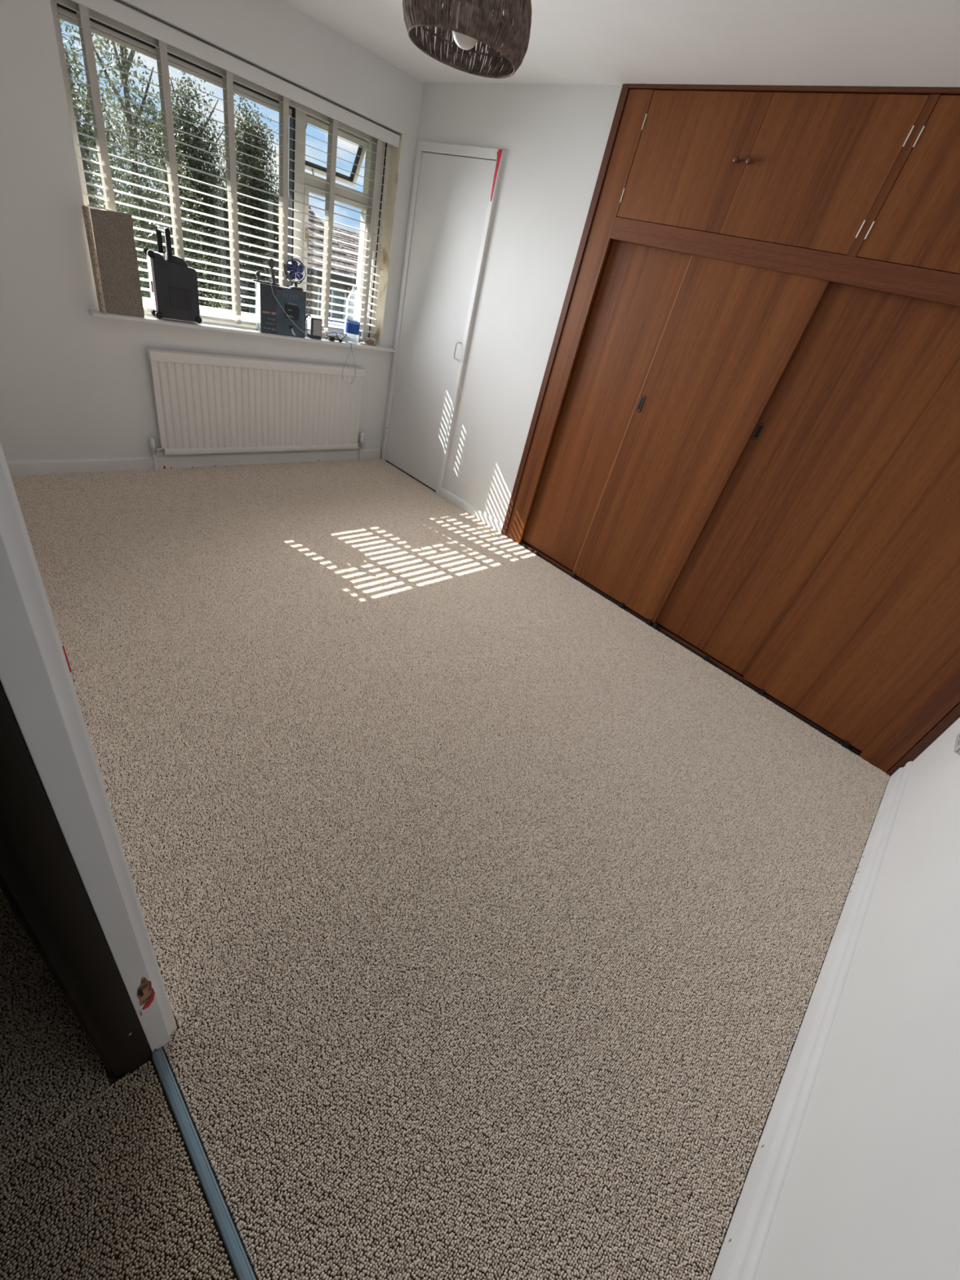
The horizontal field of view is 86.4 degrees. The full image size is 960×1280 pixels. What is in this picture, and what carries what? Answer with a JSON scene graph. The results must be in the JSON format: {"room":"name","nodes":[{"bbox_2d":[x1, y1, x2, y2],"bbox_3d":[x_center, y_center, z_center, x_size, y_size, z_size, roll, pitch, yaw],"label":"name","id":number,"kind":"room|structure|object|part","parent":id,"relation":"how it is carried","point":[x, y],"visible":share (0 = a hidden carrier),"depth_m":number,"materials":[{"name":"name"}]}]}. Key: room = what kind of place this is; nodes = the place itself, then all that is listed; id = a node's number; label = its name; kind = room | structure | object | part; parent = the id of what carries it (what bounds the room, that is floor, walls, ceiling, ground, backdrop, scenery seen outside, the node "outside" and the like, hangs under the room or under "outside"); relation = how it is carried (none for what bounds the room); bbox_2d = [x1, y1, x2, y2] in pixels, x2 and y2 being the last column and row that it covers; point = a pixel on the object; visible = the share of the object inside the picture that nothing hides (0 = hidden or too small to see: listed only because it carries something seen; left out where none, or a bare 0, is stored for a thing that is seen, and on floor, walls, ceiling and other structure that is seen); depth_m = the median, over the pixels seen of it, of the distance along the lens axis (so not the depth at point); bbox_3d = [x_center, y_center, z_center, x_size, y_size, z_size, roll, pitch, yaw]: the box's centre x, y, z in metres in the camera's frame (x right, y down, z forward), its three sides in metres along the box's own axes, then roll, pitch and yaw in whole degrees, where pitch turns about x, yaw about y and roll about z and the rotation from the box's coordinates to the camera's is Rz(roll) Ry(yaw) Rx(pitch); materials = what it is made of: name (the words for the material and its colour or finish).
{"room":"empty bedroom","nodes":[
{"label":"empty bedroom","id":0,"kind":"room"},
{"bbox_2d":[0,681,148,1044],"bbox_3d":[-0.793,-0.275,0.695,0.092,2.500,5.463,-22,49,-42],"label":"wall","id":1,"kind":"structure","parent":0,"point":[0,682],"depth_m":0.67,"materials":[{"name":"paint"}]},
{"bbox_2d":[0,684,152,1078],"bbox_3d":[-0.510,0.070,0.499,0.072,2.100,0.040,-22,49,-42],"label":"trim","id":2,"kind":"structure","parent":1,"relation":"attached to","point":[40,880],"depth_m":0.70,"materials":[{"name":"brown wood"}]},
{"bbox_2d":[0,441,177,1053],"bbox_3d":[-0.479,0.030,0.549,0.057,2.120,0.077,-22,49,-42],"label":"door frame","id":3,"kind":"structure","parent":1,"relation":"attached to","point":[36,680],"depth_m":0.59,"materials":[{"name":"white wood"}]},
{"bbox_2d":[0,888,238,1279],"bbox_3d":[-1.161,1.157,0.679,1.348,0.118,4.400,-22,49,-42],"label":"floor","id":4,"kind":"structure","parent":0,"point":[100,1180],"depth_m":0.97,"materials":[{"name":"brown carpet"}]},
{"bbox_2d":[0,0,423,461],"bbox_3d":[-1.686,-2.250,3.116,3.160,2.500,0.267,-22,49,-42],"label":"wall","id":5,"kind":"structure","parent":0,"point":[75,384],"depth_m":2.75,"materials":[{"name":"paint"}]},
{"bbox_2d":[6,448,381,475],"bbox_3d":[-1.882,-1.275,3.630,2.846,0.083,0.017,-22,49,-42],"label":"baseboard","id":6,"kind":"structure","parent":5,"relation":"attached to","point":[39,467],"depth_m":3.45,"materials":[{"name":"white paint"}]},
{"bbox_2d":[49,0,402,346],"bbox_3d":[-1.391,-2.623,3.149,1.860,1.263,0.294,-22,49,-42],"label":"window","id":7,"kind":"structure","parent":5,"relation":"in","point":[58,10],"depth_m":3.24,"materials":[{"name":"plastic"}]},
{"bbox_2d":[53,0,399,341],"bbox_3d":[-1.319,-2.581,3.090,1.846,1.209,0.063,-22,49,-42],"label":"blind","id":8,"kind":"object","parent":7,"relation":"attached to","point":[163,34],"visible":0.84,"depth_m":2.90,"materials":[{"name":"white"}]},
{"bbox_3d":[-1.457,-2.111,3.424,1.800,0.018,0.037,-22,49,-42],"label":"rail","id":9,"kind":"part","parent":8,"relation":"part of","materials":[{"name":"white"}]},
{"bbox_3d":[-0.710,-2.819,3.630,0.016,1.060,0.005,-22,49,-42],"label":"pull cord","id":10,"kind":"part","parent":8,"relation":"part of","materials":[{"name":"beige plastic"}]},
{"bbox_3d":[-0.693,-2.861,3.606,0.008,0.960,0.004,0,38,-22],"label":"pull cord","id":11,"kind":"part","parent":8,"relation":"part of","materials":[{"name":"white fabric"}]},
{"bbox_3d":[-1.133,-2.640,3.356,0.013,0.105,0.036,-16,45,-37],"label":"handle","id":12,"kind":"part","parent":7,"relation":"part of","materials":[{"name":"gold metal"}]},
{"bbox_3d":[-1.039,-2.634,3.590,0.460,0.764,0.061,-22,49,-42],"label":"sash","id":13,"kind":"part","parent":7,"relation":"part of","materials":[{"name":"plastic"}]},
{"bbox_3d":[-0.967,-3.150,3.300,0.452,0.262,0.042,-22,76,-42],"label":"sash frame","id":14,"kind":"part","parent":7,"relation":"part of","materials":[{"name":"plastic"}]},
{"bbox_2d":[88,309,395,352],"bbox_3d":[-1.424,-2.070,3.454,2.032,0.024,0.173,-22,49,-42],"label":"sill","id":15,"kind":"structure","parent":5,"relation":"attached to","point":[148,317],"depth_m":3.23,"materials":[{"name":"white paint"}]},
{"bbox_2d":[81,204,144,317],"bbox_3d":[-1.927,-1.989,2.708,0.208,0.465,0.065,-22,49,-42],"label":"board","id":16,"kind":"object","parent":15,"relation":"on","point":[114,262],"visible":1,"depth_m":2.69,"materials":[{"name":"brown cardboard"}]},
{"bbox_2d":[142,224,202,323],"bbox_3d":[-1.750,-2.074,2.914,0.257,0.440,0.078,-22,49,-42],"label":"case","id":17,"kind":"object","parent":15,"relation":"on","point":[173,284],"visible":1,"depth_m":2.91,"materials":[{"name":"plastic"}]},
{"bbox_3d":[-1.764,-2.205,2.813,0.026,0.125,0.012,-22,49,-42],"label":"handle arm","id":18,"kind":"part","parent":17,"relation":"part of","materials":[{"name":"black rubber"}]},
{"bbox_3d":[-1.710,-2.167,2.808,0.026,0.155,0.012,-22,49,-42],"label":"handle arm","id":19,"kind":"part","parent":17,"relation":"part of","materials":[{"name":"black plastic"}]},
{"bbox_3d":[-1.716,-2.147,2.885,0.109,0.046,0.056,-22,49,-42],"label":"lid","id":20,"kind":"part","parent":17,"relation":"part of","materials":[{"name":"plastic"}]},
{"bbox_3d":[-1.737,-1.979,2.966,0.120,0.105,0.004,-22,49,-42],"label":"panel","id":21,"kind":"part","parent":17,"relation":"part of","materials":[{"name":"black plastic"}]},
{"bbox_2d":[255,281,306,337],"bbox_3d":[-1.319,-2.185,3.394,0.314,0.274,0.071,-22,49,-42],"label":"carton","id":22,"kind":"object","parent":15,"relation":"on","point":[271,318],"visible":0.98,"depth_m":3.36,"materials":[{"name":"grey cardboard"}]},
{"bbox_2d":[251,257,279,285],"bbox_3d":[-1.343,-2.319,3.209,0.173,0.137,0.026,-22,49,-42],"label":"stand","id":23,"kind":"object","parent":22,"relation":"on","point":[271,264],"visible":1,"depth_m":3.22,"materials":[{"name":"black plastic"}]},
{"bbox_2d":[265,280,309,337],"bbox_3d":[-1.264,-2.181,3.394,0.295,0.284,0.036,-15,45,-37],"label":"cable","id":24,"kind":"object","parent":22,"relation":"attached to","point":[265,281],"visible":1,"depth_m":3.36,"materials":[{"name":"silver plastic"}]},
{"bbox_2d":[275,286,305,337],"bbox_3d":[-1.261,-2.180,3.410,0.204,0.264,0.001,-22,49,-42],"label":"print","id":25,"kind":"object","parent":22,"relation":"attached to","point":[291,300],"depth_m":3.41},
{"bbox_2d":[284,302,299,320],"bbox_3d":[-1.254,-2.186,3.412,0.107,0.093,0.001,-22,49,-42],"label":"print","id":26,"kind":"object","parent":22,"relation":"attached to","point":[292,309],"depth_m":3.41,"materials":[{"name":"grey"}]},
{"bbox_2d":[284,257,306,290],"bbox_3d":[-1.208,-2.386,3.331,0.140,0.165,0.064,-22,49,-42],"label":"desk fan","id":27,"kind":"object","parent":22,"relation":"on","point":[295,270],"visible":1,"depth_m":3.33,"materials":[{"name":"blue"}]},
{"bbox_3d":[-1.223,-2.402,3.304,0.048,0.042,0.015,-8,41,-31],"label":"blade","id":28,"kind":"part","parent":27,"relation":"part of","materials":[{"name":"blue plastic"}]},
{"bbox_3d":[-1.219,-2.376,3.330,0.042,0.050,0.014,3,36,-18],"label":"blade","id":29,"kind":"part","parent":27,"relation":"part of","materials":[{"name":"blue plastic"}]},
{"bbox_3d":[-1.197,-2.426,3.305,0.046,0.046,0.012,-22,49,-42],"label":"blade","id":30,"kind":"part","parent":27,"relation":"part of","materials":[{"name":"blue plastic"}]},
{"bbox_2d":[287,259,304,279],"bbox_3d":[-1.195,-2.397,3.317,0.116,0.119,0.015,-9,42,-32],"label":"grille","id":31,"kind":"object","parent":27,"relation":"attached to","point":[295,270],"depth_m":3.32,"materials":[{"name":"plastic"}]},
{"bbox_3d":[-1.182,-2.381,3.347,0.051,0.044,0.008,-1,38,-23],"label":"blade","id":32,"kind":"part","parent":27,"relation":"part of","materials":[{"name":"blue plastic"}]},
{"bbox_3d":[-1.171,-2.419,3.331,0.047,0.050,0.009,-14,44,-36],"label":"blade","id":33,"kind":"part","parent":27,"relation":"part of","materials":[{"name":"blue plastic"}]},
{"bbox_2d":[305,314,322,339],"bbox_3d":[-1.179,-2.197,3.584,0.129,0.141,0.056,-22,49,-42],"label":"block","id":34,"kind":"object","parent":15,"relation":"on","point":[314,324],"visible":0.95,"depth_m":3.58,"materials":[{"name":"grey plastic"}]},
{"bbox_2d":[324,332,346,342],"bbox_3d":[-1.047,-2.201,3.715,0.177,0.056,0.038,-22,49,-42],"label":"glasses","id":35,"kind":"object","parent":15,"relation":"on","point":[332,338],"visible":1,"depth_m":3.72,"materials":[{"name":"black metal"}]},
{"bbox_2d":[342,342,355,384],"bbox_3d":[-0.990,-2.087,3.866,0.116,0.278,0.025,-22,49,-42],"label":"hanging wire","id":36,"kind":"object","parent":15,"relation":"hanging from","point":[350,343],"visible":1,"depth_m":3.86,"materials":[{"name":"grey"}]},
{"bbox_2d":[344,285,361,344],"bbox_3d":[-0.925,-2.362,3.724,0.109,0.359,0.109,-22,49,-42],"label":"water bottle","id":37,"kind":"object","parent":15,"relation":"on","point":[351,326],"visible":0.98,"depth_m":3.73,"materials":[{"name":"plastic"}]},
{"bbox_2d":[355,338,376,346],"bbox_3d":[-0.873,-2.288,3.923,0.171,0.040,0.043,-22,49,-42],"label":"cardboard piece","id":38,"kind":"object","parent":15,"relation":"on","point":[369,342],"visible":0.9,"depth_m":3.94,"materials":[{"name":"brown cardboard"}]},
{"bbox_2d":[146,348,365,471],"bbox_3d":[-1.511,-1.627,3.704,1.612,0.725,0.070,-22,49,-42],"label":"radiator","id":39,"kind":"object","parent":5,"relation":"attached to","point":[206,403],"visible":1,"depth_m":3.55,"materials":[{"name":"white metal"}]},
{"bbox_2d":[10,457,890,1279],"bbox_3d":[-0.391,-0.032,2.655,3.000,0.118,4.430,-22,49,-42],"label":"floor","id":40,"kind":"structure","parent":0,"point":[491,919],"depth_m":1.64,"materials":[{"name":"brown carpet"}]},
{"bbox_2d":[151,1048,256,1279],"bbox_3d":[-0.444,1.102,0.926,0.022,0.008,0.761,-22,49,-42],"label":"threshold strip","id":41,"kind":"object","parent":40,"relation":"on","point":[238,1257],"visible":1,"depth_m":0.99,"materials":[{"name":"silver metal"}]},
{"bbox_2d":[501,84,959,776],"bbox_3d":[1.577,-1.096,2.706,0.670,2.403,2.732,-22,49,-42],"label":"wardrobe","id":42,"kind":"object","parent":40,"relation":"on","point":[743,437],"visible":0.99,"depth_m":2.44,"materials":[{"name":"brown wood"}]},
{"bbox_3d":[0.450,-1.745,3.165,0.031,2.396,0.040,-22,49,-42],"label":"edge trim","id":43,"kind":"part","parent":42,"relation":"part of","materials":[{"name":"brown wood"}]},
{"bbox_3d":[0.706,-1.315,3.140,0.019,1.811,0.535,-22,49,-42],"label":"sliding door","id":44,"kind":"part","parent":42,"relation":"part of","materials":[{"name":"brown wood"}]},
{"bbox_3d":[0.904,-1.325,2.870,0.004,0.085,0.017,-22,49,-42],"label":"finger pull","id":45,"kind":"part","parent":42,"relation":"part of","materials":[{"name":"black metal"}]},
{"bbox_3d":[0.976,-2.251,2.409,0.020,0.472,0.584,-22,49,-42],"label":"cupboard door","id":46,"kind":"part","parent":42,"relation":"part of","materials":[{"name":"brown wood"}]},
{"bbox_3d":[1.070,-1.003,2.846,0.019,1.811,0.656,-22,49,-42],"label":"sliding door","id":47,"kind":"part","parent":42,"relation":"part of","materials":[{"name":"brown wood"}]},
{"bbox_3d":[1.134,-2.121,2.261,0.030,0.026,0.026,-22,49,-42],"label":"knob","id":48,"kind":"part","parent":42,"relation":"part of","materials":[{"name":"brown wood"}]},
{"bbox_3d":[1.175,-2.088,2.231,0.030,0.026,0.026,-22,49,-42],"label":"knob","id":49,"kind":"part","parent":42,"relation":"part of","materials":[{"name":"brown wood"}]},
{"bbox_3d":[1.380,-1.033,2.536,0.004,0.078,0.017,-22,49,-42],"label":"finger pull","id":50,"kind":"part","parent":42,"relation":"part of","materials":[{"name":"black metal"}]},
{"bbox_3d":[1.527,-1.539,2.130,0.023,0.090,2.386,-22,49,-42],"label":"rail","id":51,"kind":"part","parent":42,"relation":"part of","materials":[{"name":"brown wood"}]},
{"bbox_3d":[1.639,-1.962,1.830,0.031,0.012,2.659,-22,49,-42],"label":"trim","id":52,"kind":"part","parent":42,"relation":"part of","materials":[{"name":"brown wood"}]},
{"bbox_3d":[1.515,-0.674,2.560,0.019,1.811,0.643,-22,49,-42],"label":"sliding door","id":53,"kind":"part","parent":42,"relation":"part of","materials":[{"name":"brown wood"}]},
{"bbox_3d":[1.375,-1.935,2.123,0.020,0.472,0.580,-22,49,-42],"label":"cupboard door","id":54,"kind":"part","parent":42,"relation":"part of","materials":[{"name":"brown wood"}]},
{"bbox_3d":[1.923,-0.327,2.235,0.019,1.811,0.658,-22,49,-42],"label":"sliding door","id":55,"kind":"part","parent":42,"relation":"part of","materials":[{"name":"brown wood"}]},
{"bbox_3d":[1.798,-1.600,1.820,0.020,0.472,0.586,-22,49,-42],"label":"cupboard door","id":56,"kind":"part","parent":42,"relation":"part of","materials":[{"name":"brown wood"}]},
{"bbox_3d":[2.292,-0.286,1.844,0.031,2.396,0.034,-22,49,-42],"label":"edge trim","id":57,"kind":"part","parent":42,"relation":"part of","materials":[{"name":"brown wood"}]},
{"bbox_2d":[380,82,622,524],"bbox_3d":[-0.044,-2.163,3.645,0.185,2.500,1.554,-22,49,-42],"label":"wall","id":58,"kind":"structure","parent":0,"point":[553,138],"depth_m":3.14,"materials":[{"name":"paint"}]},
{"bbox_2d":[382,140,505,494],"bbox_3d":[-0.365,-2.249,3.795,0.084,2.122,0.792,-22,49,-42],"label":"door","id":59,"kind":"structure","parent":58,"relation":"in","point":[455,186],"depth_m":3.64,"materials":[{"name":"white wood"}]},
{"bbox_3d":[-0.165,-2.054,3.632,0.038,0.114,0.008,-22,49,-42],"label":"handle","id":60,"kind":"part","parent":59,"relation":"part of","materials":[{"name":"silver metal"}]},
{"bbox_2d":[439,487,502,533],"bbox_3d":[-0.079,-1.024,4.005,0.015,0.067,0.721,-22,49,-42],"label":"baseboard","id":61,"kind":"structure","parent":58,"relation":"attached to","point":[455,500],"depth_m":3.99,"materials":[{"name":"white paint"}]},
{"bbox_2d":[282,0,959,88],"bbox_3d":[0.203,-1.674,0.710,5.050,0.150,5.830,-22,49,-42],"label":"ceiling","id":62,"kind":"structure","parent":0,"point":[872,43],"depth_m":1.94,"materials":[{"name":"paint"}]},
{"bbox_2d":[402,0,531,78],"bbox_3d":[-0.006,-1.852,1.365,0.362,0.401,0.362,-22,49,-42],"label":"pendant lamp","id":63,"kind":"object","parent":62,"relation":"hanging from","point":[469,22],"visible":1,"depth_m":1.40,"materials":[{"name":"brown wicker"}]},
{"bbox_3d":[-0.033,-1.757,1.432,0.081,0.140,0.081,-22,49,-42],"label":"bulb","id":64,"kind":"part","parent":63,"relation":"part of","materials":[{"name":"white glass"}]},
{"bbox_2d":[754,716,959,1279],"bbox_3d":[1.561,0.097,1.104,3.518,2.500,0.103,-22,49,-42],"label":"wall","id":65,"kind":"structure","parent":0,"point":[871,1188],"depth_m":1.02,"materials":[{"name":"paint"}]},
{"bbox_2d":[709,760,912,1279],"bbox_3d":[1.049,1.015,1.528,2.826,0.134,0.019,-22,49,-42],"label":"baseboard","id":66,"kind":"structure","parent":65,"relation":"attached to","point":[739,1258],"depth_m":1.29,"materials":[{"name":"grey"}]},
{"bbox_2d":[953,733,959,755],"bbox_3d":[1.821,0.367,1.909,0.146,0.086,0.038,-22,49,-42],"label":"wall socket","id":67,"kind":"object","parent":65,"relation":"attached to","point":[957,748],"visible":1,"depth_m":1.90,"materials":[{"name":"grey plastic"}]},
{"label":"outside","id":68,"kind":"structure","parent":0,"visible":0},
{"bbox_2d":[201,252,225,308],"bbox_3d":[-16.067,-20.658,30.803,90.000,0.200,65.500,-22,49,-42],"label":"garden","id":69,"kind":"object","parent":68,"point":[208,252],"depth_m":32.80,"materials":[{"name":"green plant"}]},
{"bbox_2d":[59,18,163,297],"bbox_3d":[-5.364,-4.951,7.269,1.612,6.256,1.239,-22,49,-42],"label":"tree","id":70,"kind":"object","parent":69,"relation":"on","point":[83,140],"visible":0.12,"depth_m":6.41,"materials":[{"name":"green plant"}]},
{"bbox_2d":[74,33,213,306],"bbox_3d":[-5.729,-6.274,8.773,2.073,6.495,1.444,-22,49,-42],"label":"tree","id":71,"kind":"object","parent":69,"relation":"on","point":[126,65],"visible":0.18,"depth_m":7.90,"materials":[{"name":"green plant"}]},
{"bbox_2d":[113,167,208,304],"bbox_3d":[-8.386,-9.027,13.072,2.830,4.818,1.508,-22,49,-42],"label":"tree","id":72,"kind":"object","parent":69,"relation":"on","point":[143,167],"visible":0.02,"depth_m":11.99,"materials":[{"name":"green plant"}]},
{"bbox_2d":[144,70,251,310],"bbox_3d":[-5.880,-7.502,10.656,2.154,6.248,1.449,-22,49,-42],"label":"tree","id":73,"kind":"object","parent":69,"relation":"on","point":[184,114],"visible":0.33,"depth_m":9.77,"materials":[{"name":"green plant"}]},
{"bbox_2d":[209,93,288,313],"bbox_3d":[-5.614,-9.089,12.744,2.087,6.529,1.489,-22,49,-42],"label":"tree","id":74,"kind":"object","parent":69,"relation":"on","point":[247,138],"visible":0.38,"depth_m":11.74,"materials":[{"name":"green plant"}]},
{"bbox_2d":[243,213,279,302],"bbox_3d":[-6.316,-9.792,14.893,1.916,4.902,1.452,-22,49,-42],"label":"tree","id":75,"kind":"object","parent":69,"relation":"on","point":[265,214],"visible":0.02,"depth_m":14.14,"materials":[{"name":"green plant"}]},
{"bbox_2d":[216,193,356,324],"bbox_3d":[-7.061,-12.875,18.671,2.900,5.186,5.720,-22,49,-42],"label":"house","id":76,"kind":"structure","parent":69,"relation":"on","point":[312,220],"depth_m":17.39,"materials":[{"name":"brown brick"}]},
{"bbox_3d":[-5.187,-11.655,17.820,0.960,0.910,0.015,-22,49,-42],"label":"pane","id":77,"kind":"part","parent":76,"relation":"part of","materials":[{"name":"clear glass"}]},
{"bbox_2d":[321,221,359,319],"bbox_3d":[-4.957,-17.663,26.524,9.900,4.857,7.120,-22,49,-42],"label":"house","id":78,"kind":"structure","parent":69,"relation":"on","point":[337,236],"depth_m":22.81,"materials":[{"name":"brown brick"}]},
{"bbox_3d":[-5.169,-15.283,22.616,1.360,0.760,0.015,-22,49,-42],"label":"pane","id":79,"kind":"part","parent":78,"relation":"part of","materials":[{"name":"clear glass"}]}
]}

